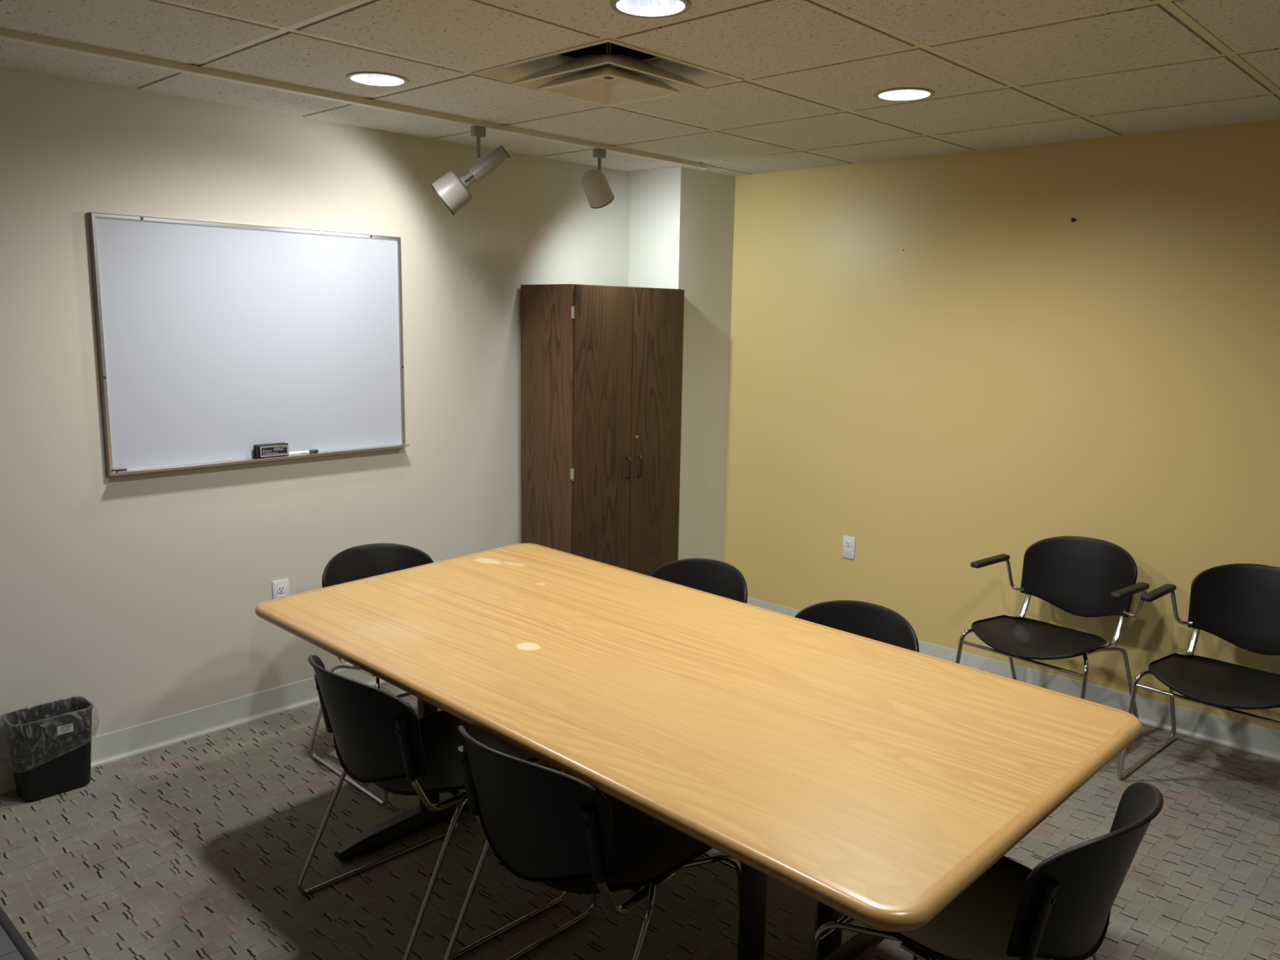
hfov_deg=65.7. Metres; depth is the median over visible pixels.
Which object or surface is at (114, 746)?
baseboard
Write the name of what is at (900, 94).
recessed light
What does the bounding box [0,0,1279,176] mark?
ceiling
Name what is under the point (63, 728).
print
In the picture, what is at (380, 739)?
chair
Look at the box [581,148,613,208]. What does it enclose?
track spotlight
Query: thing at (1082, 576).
armchair
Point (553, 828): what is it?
chair
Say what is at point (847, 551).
socket
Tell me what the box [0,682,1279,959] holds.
floor
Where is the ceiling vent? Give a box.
[471,38,744,106]
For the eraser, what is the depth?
3.88 m
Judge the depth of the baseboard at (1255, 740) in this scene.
4.13 m
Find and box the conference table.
[254,542,1142,959]
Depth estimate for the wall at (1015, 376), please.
4.37 m
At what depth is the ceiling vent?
3.15 m
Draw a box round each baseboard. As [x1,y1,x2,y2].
[0,668,386,795]
[746,597,1279,760]
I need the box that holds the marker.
[288,448,318,455]
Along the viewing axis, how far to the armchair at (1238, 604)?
3.69 m
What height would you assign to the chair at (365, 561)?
0.761 m
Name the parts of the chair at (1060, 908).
sled leg, seat, sled leg, backrest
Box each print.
[59,724,71,732]
[262,446,286,455]
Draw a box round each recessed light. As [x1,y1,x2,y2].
[346,71,408,87]
[609,0,691,17]
[873,87,934,101]
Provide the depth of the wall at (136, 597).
3.78 m
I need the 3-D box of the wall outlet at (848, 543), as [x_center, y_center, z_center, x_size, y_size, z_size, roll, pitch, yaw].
[1.060,0.343,5.040,0.070,0.114,0.009,10,13,42]
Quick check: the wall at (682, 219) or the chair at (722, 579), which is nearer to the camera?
the chair at (722, 579)
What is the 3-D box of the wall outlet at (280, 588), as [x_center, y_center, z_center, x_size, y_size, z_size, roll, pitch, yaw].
[-1.464,0.464,4.046,0.009,0.114,0.070,10,13,42]
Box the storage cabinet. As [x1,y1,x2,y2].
[520,284,684,576]
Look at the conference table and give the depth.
2.32 m
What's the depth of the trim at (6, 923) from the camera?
2.61 m
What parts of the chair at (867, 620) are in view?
sled leg, backrest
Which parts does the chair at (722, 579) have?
backrest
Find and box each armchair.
[955,536,1149,718]
[1117,563,1279,778]
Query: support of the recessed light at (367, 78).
in the ceiling
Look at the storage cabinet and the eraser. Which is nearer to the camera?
the eraser
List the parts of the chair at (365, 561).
sled leg, backrest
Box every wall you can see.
[0,66,630,762]
[628,166,735,561]
[723,119,1279,731]
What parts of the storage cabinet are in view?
panel, door, panel, handle, handle, door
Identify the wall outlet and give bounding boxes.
[271,578,288,599]
[842,535,855,559]
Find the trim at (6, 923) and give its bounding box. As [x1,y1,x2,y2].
[0,906,38,959]
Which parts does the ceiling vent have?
knob, hanger rod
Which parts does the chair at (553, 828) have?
sled leg, backrest, seat, seat rail, sled leg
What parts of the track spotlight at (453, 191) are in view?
lamp shade, stem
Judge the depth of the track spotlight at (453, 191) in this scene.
3.84 m
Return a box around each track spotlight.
[430,125,510,215]
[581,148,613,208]
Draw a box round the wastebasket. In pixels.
[0,696,93,801]
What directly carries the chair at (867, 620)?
on the floor
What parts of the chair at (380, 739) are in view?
backrest, sled leg, seat rail, seat, sled leg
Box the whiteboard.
[88,211,409,476]
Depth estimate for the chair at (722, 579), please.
3.65 m
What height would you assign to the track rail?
0.023 m
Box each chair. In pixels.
[297,654,568,959]
[309,542,433,805]
[443,724,741,959]
[547,558,747,773]
[794,600,919,932]
[808,782,1163,959]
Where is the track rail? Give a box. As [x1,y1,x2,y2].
[0,27,708,169]
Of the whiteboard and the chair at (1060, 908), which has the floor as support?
the chair at (1060, 908)
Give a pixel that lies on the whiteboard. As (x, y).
(216, 341)
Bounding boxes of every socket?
[277,585,284,592]
[844,548,851,554]
[845,541,851,546]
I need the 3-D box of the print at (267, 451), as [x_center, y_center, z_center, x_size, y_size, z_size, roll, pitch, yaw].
[-1.435,-0.113,3.893,0.001,0.026,0.099,10,13,42]
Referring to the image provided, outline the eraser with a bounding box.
[253,442,288,458]
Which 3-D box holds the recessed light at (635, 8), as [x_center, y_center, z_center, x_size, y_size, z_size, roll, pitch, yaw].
[0.026,-1.201,2.385,0.197,0.116,0.197,10,13,42]
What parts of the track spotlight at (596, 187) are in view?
lamp shade, stem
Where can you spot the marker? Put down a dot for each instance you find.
(315, 451)
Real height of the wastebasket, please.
0.284 m

